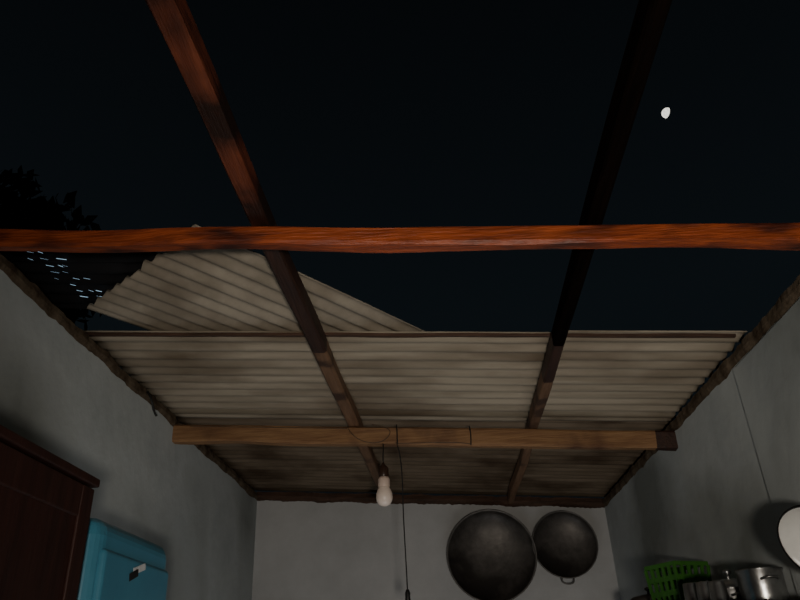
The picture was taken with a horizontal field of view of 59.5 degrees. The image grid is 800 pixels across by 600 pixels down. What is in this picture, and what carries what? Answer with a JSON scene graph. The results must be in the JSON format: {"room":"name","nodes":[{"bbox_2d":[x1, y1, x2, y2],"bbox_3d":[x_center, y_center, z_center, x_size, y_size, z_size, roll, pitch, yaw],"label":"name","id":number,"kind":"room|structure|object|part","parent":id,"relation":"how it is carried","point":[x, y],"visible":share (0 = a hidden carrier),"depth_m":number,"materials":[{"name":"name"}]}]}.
{"room":"kitchen","nodes":[
{"label":"kitchen","id":0,"kind":"room"},
{"bbox_2d":[0,269,256,599],"bbox_3d":[-1.237,1.043,1.462,0.130,2.648,6.600,-4,-28,2],"label":"wall","id":1,"kind":"structure","parent":0,"point":[56,394],"depth_m":2.92,"materials":[{"name":"paint"}]},
{"bbox_2d":[0,253,257,499],"bbox_3d":[-1.273,-0.133,2.093,0.126,0.060,6.600,-4,-28,2],"label":"trim","id":2,"kind":"structure","parent":1,"relation":"attached to","point":[16,276],"depth_m":2.69,"materials":[{"name":"brown wood"}]},
{"bbox_2d":[146,391,156,416],"bbox_3d":[-1.094,0.457,3.097,0.064,0.108,0.028,22,-37,-38],"label":"wire hook","id":3,"kind":"object","parent":1,"relation":"attached to","point":[147,392],"visible":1,"depth_m":3.09,"materials":[{"name":"black metal"}]},
{"bbox_2d":[252,500,620,599],"bbox_3d":[0.248,2.538,4.380,2.685,2.657,0.130,-4,-28,2],"label":"wall","id":4,"kind":"structure","parent":0,"point":[304,550],"depth_m":4.77,"materials":[{"name":"paint"}]},
{"bbox_2d":[257,492,604,507],"bbox_3d":[0.196,1.421,4.948,2.425,0.240,0.148,-4,-28,2],"label":"trim","id":5,"kind":"structure","parent":4,"relation":"attached to","point":[366,498],"depth_m":4.89,"materials":[{"name":"brown wood"}]},
{"bbox_2d":[446,509,536,599],"bbox_3d":[0.607,1.699,4.650,0.594,0.594,0.110,-4,-28,2],"label":"wok","id":6,"kind":"object","parent":4,"relation":"attached to","point":[490,554],"visible":1,"depth_m":4.68,"materials":[{"name":"metal"}]},
{"bbox_2d":[532,510,597,584],"bbox_3d":[1.094,1.643,4.648,0.432,0.470,0.094,-4,-28,2],"label":"wok","id":7,"kind":"object","parent":4,"relation":"attached to","point":[566,544],"visible":0.99,"depth_m":4.68,"materials":[{"name":"metal"}]},
{"bbox_3d":[1.085,1.811,4.517,0.089,0.051,0.020,-4,-28,2],"label":"handle","id":8,"kind":"part","parent":7,"relation":"part of","materials":[{"name":"metal"}]},
{"bbox_2d":[605,297,799,599],"bbox_3d":[1.310,0.955,1.327,0.138,2.468,6.600,-4,-28,2],"label":"wall","id":9,"kind":"structure","parent":0,"point":[720,498],"depth_m":2.74,"materials":[{"name":"paint"}]},
{"bbox_2d":[0,223,799,252],"bbox_3d":[-0.023,-0.164,1.871,3.129,0.286,0.064,-4,-28,2],"label":"roof beam","id":10,"kind":"structure","parent":9,"relation":"on","point":[760,236],"depth_m":1.85,"materials":[{"name":"red wood"}]},
{"bbox_2d":[172,425,677,450],"bbox_3d":[0.107,0.669,3.401,2.512,0.272,0.074,-4,-28,2],"label":"roof beam","id":11,"kind":"structure","parent":9,"relation":"on","point":[182,434],"depth_m":3.37,"materials":[{"name":"brown wood"}]},
{"bbox_2d":[145,0,379,487],"bbox_3d":[-0.362,-0.133,2.085,0.065,0.074,6.502,-4,-28,3],"label":"rafter","id":12,"kind":"object","parent":11,"relation":"on","point":[174,19],"visible":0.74,"depth_m":1.68,"materials":[{"name":"red wood"}]},
{"bbox_2d":[86,332,735,337],"bbox_3d":[-0.009,0.131,2.632,2.456,0.191,0.023,-4,-28,2],"label":"batten","id":13,"kind":"structure","parent":12,"relation":"on","point":[91,334],"depth_m":2.62,"materials":[{"name":"brown wood"}]},
{"bbox_2d":[220,458,631,496],"bbox_3d":[0.157,1.172,4.640,2.580,0.216,0.950,-4,-28,2],"label":"sheet","id":14,"kind":"object","parent":12,"relation":"on","point":[465,478],"visible":0.71,"depth_m":4.62,"materials":[{"name":"metal"}]},
{"bbox_2d":[190,424,471,444],"bbox_3d":[-0.346,0.656,3.396,1.377,0.179,0.015,-4,-28,2],"label":"wire","id":15,"kind":"object","parent":11,"relation":"attached to","point":[470,443],"visible":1,"depth_m":3.39,"materials":[{"name":"black rubber"}]},
{"bbox_2d":[376,444,392,506],"bbox_3d":[-0.077,0.816,3.301,0.078,0.308,0.078,-4,-28,2],"label":"light bulb","id":16,"kind":"object","parent":11,"relation":"hanging from","point":[384,496],"visible":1,"depth_m":3.25,"materials":[{"name":"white glass"}]},
{"bbox_3d":[-0.073,0.914,3.249,0.078,0.086,0.078,-4,-28,2],"label":"glass globe","id":17,"kind":"part","parent":16,"relation":"part of"},
{"bbox_2d":[397,445,409,599],"bbox_3d":[0.017,1.008,3.194,0.031,0.706,0.022,-15,-31,22],"label":"cord","id":18,"kind":"object","parent":11,"relation":"hanging from","point":[407,592],"visible":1,"depth_m":3.15,"materials":[{"name":"black plastic"}]},
{"bbox_2d":[405,589,409,599],"bbox_3d":[0.034,1.290,3.040,0.022,0.063,0.022,-4,-28,2],"label":"switch","id":19,"kind":"object","parent":18,"relation":"attached to","point":[407,593],"depth_m":3.04,"materials":[{"name":"black plastic"}]},
{"bbox_2d":[507,0,671,503],"bbox_3d":[0.528,-0.133,2.021,0.058,0.070,6.501,-4,-28,3],"label":"rafter","id":20,"kind":"object","parent":11,"relation":"on","point":[650,17],"visible":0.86,"depth_m":1.65,"materials":[{"name":"red wood"}]},
{"bbox_2d":[84,330,550,420],"bbox_3d":[-0.305,0.361,3.117,1.837,0.159,1.020,-4,-28,2],"label":"sheet","id":21,"kind":"object","parent":20,"relation":"on","point":[422,378],"visible":0.94,"depth_m":3.05,"materials":[{"name":"grey metal"}]},
{"bbox_2d":[87,224,423,330],"bbox_3d":[-0.400,0.140,2.772,1.384,0.131,0.800,23,-37,-39],"label":"sheet","id":22,"kind":"object","parent":21,"relation":"on","point":[208,289],"visible":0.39,"depth_m":2.52,"materials":[{"name":"grey metal"}]},
{"bbox_2d":[0,251,156,308],"bbox_3d":[-1.176,-0.089,2.473,0.784,0.084,0.522,-4,-28,2],"label":"sheet","id":23,"kind":"object","parent":22,"relation":"on","point":[102,271],"visible":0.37,"depth_m":2.42,"materials":[{"name":"metal"}]},
{"bbox_2d":[27,251,101,296],"bbox_3d":[-1.153,-0.086,2.437,0.124,0.011,0.342,-9,-29,11],"label":"roof light gaps","id":24,"kind":"object","parent":23,"relation":"attached to","point":[27,251],"visible":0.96,"depth_m":2.42,"materials":[{"name":"blue"}]},
{"bbox_2d":[540,330,746,421],"bbox_3d":[0.956,0.355,3.031,0.698,0.074,1.020,-4,-28,2],"label":"sheet","id":25,"kind":"object","parent":20,"relation":"on","point":[596,379],"visible":0.91,"depth_m":2.93,"materials":[{"name":"grey metal"}]},
{"bbox_2d":[603,275,799,506],"bbox_3d":[1.247,-0.146,1.920,0.124,0.061,6.600,-4,-28,2],"label":"trim","id":26,"kind":"structure","parent":9,"relation":"on","point":[786,300],"depth_m":2.67,"materials":[{"name":"brown wood"}]},
{"bbox_2d":[176,416,675,464],"bbox_3d":[0.101,0.777,3.883,2.578,0.217,0.860,-4,-28,2],"label":"sheet","id":27,"kind":"object","parent":26,"relation":"on","point":[250,451],"visible":0.44,"depth_m":4.02,"materials":[{"name":"metal"}]},
{"bbox_2d":[777,505,799,568],"bbox_3d":[1.138,0.657,1.886,0.134,0.196,0.221,13,-32,-26],"label":"basin","id":28,"kind":"object","parent":9,"relation":"attached to","point":[788,526],"visible":1,"depth_m":1.96,"materials":[{"name":"white metal"}]},
{"bbox_3d":[0.092,2.169,0.766,2.685,0.100,6.860,-4,-28,2],"label":"floor","id":29,"kind":"structure","parent":0,"visible":0},
{"bbox_2d":[0,425,99,599],"bbox_3d":[-0.968,1.101,0.898,0.420,1.990,1.114,-4,-28,2],"label":"tall cabinet","id":30,"kind":"object","parent":29,"relation":"on","point":[46,500],"visible":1,"depth_m":1.57,"materials":[{"name":"brown wood"}]},
{"bbox_3d":[-0.785,1.197,1.145,0.012,1.840,0.422,-4,-28,2],"label":"panel","id":31,"kind":"part","parent":30,"relation":"part of","materials":[{"name":"brown wood"}]},
{"bbox_3d":[-0.819,0.405,1.570,0.019,0.080,0.412,-4,-28,2],"label":"rail","id":32,"kind":"part","parent":30,"relation":"part of","materials":[{"name":"brown wood"}]},
{"bbox_2d":[76,518,167,599],"bbox_3d":[-0.913,1.549,1.657,0.397,1.915,0.540,-4,-28,2],"label":"refrigerator","id":33,"kind":"object","parent":29,"relation":"on","point":[118,564],"visible":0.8,"depth_m":1.94,"materials":[{"name":"metal"}]},
{"bbox_3d":[-0.770,0.916,1.985,0.030,0.336,0.480,-4,-28,2],"label":"drawer","id":34,"kind":"part","parent":33,"relation":"part of","materials":[{"name":"blue plastic"}]},
{"bbox_3d":[1.143,1.974,2.328,0.382,1.635,1.800,-4,-28,2],"label":"shelf","id":35,"kind":"object","parent":29,"relation":"on","visible":0},
{"bbox_2d":[630,587,662,599],"bbox_3d":[1.171,1.438,3.260,0.201,0.188,0.201,18,-35,-33],"label":"cooking pot","id":36,"kind":"object","parent":35,"relation":"on","point":[647,596],"visible":0.63,"depth_m":3.23,"materials":[{"name":"metal"}]},
{"bbox_2d":[644,561,711,599],"bbox_3d":[1.156,1.207,2.874,0.188,0.231,0.188,9,-30,-20],"label":"plastic basket","id":37,"kind":"object","parent":35,"relation":"on","point":[675,579],"visible":0.82,"depth_m":2.86,"materials":[{"name":"green plastic"}]},
{"bbox_2d":[683,580,729,599],"bbox_3d":[1.076,1.051,2.470,0.145,0.130,0.432,-12,-30,17],"label":"cups","id":38,"kind":"object","parent":35,"relation":"on","point":[703,590],"visible":1,"depth_m":2.38,"materials":[{"name":"metal"}]},
{"bbox_2d":[722,569,741,599],"bbox_3d":[1.165,1.027,2.458,0.149,0.153,0.161,-27,-37,37],"label":"cooking pot","id":39,"kind":"object","parent":35,"relation":"on","point":[732,587],"visible":0.37,"depth_m":2.40,"materials":[{"name":"metal"}]},
{"bbox_3d":[1.163,0.988,2.479,0.148,0.064,0.148,-4,-28,2],"label":"lid","id":40,"kind":"part","parent":39,"relation":"part of","materials":[{"name":"metal"}]},
{"bbox_2d":[734,566,789,599],"bbox_3d":[1.171,0.935,2.257,0.148,0.124,0.162,-26,-36,37],"label":"cooking pot","id":41,"kind":"object","parent":35,"relation":"on","point":[758,583],"visible":1,"depth_m":2.22,"materials":[{"name":"metal"}]},
{"bbox_3d":[1.165,0.871,2.197,0.058,0.011,0.027,-4,-28,2],"label":"handle","id":42,"kind":"part","parent":41,"relation":"part of","materials":[{"name":"metal"}]},
{"bbox_3d":[0.383,3.848,3.597,60.000,0.200,70.000,-4,-28,2],"label":"ground","id":43,"kind":"structure","parent":0,"visible":0},
{"bbox_2d":[0,165,101,329],"bbox_3d":[-4.406,1.579,5.852,3.398,6.320,2.846,-4,-28,2],"label":"tree","id":44,"kind":"object","parent":43,"relation":"on","point":[16,212],"visible":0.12,"depth_m":6.62,"materials":[{"name":"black plant"}]},
{"label":"outside","id":45,"kind":"structure","parent":0,"visible":0},
{"bbox_2d":[662,108,669,117],"bbox_3d":[103.215,-72.790,272.062,2.900,4.000,4.000,14,-26,11],"label":"moon","id":46,"kind":"object","parent":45,"point":[665,112],"visible":1,"depth_m":270.64,"materials":[{"name":"white"}]}
]}

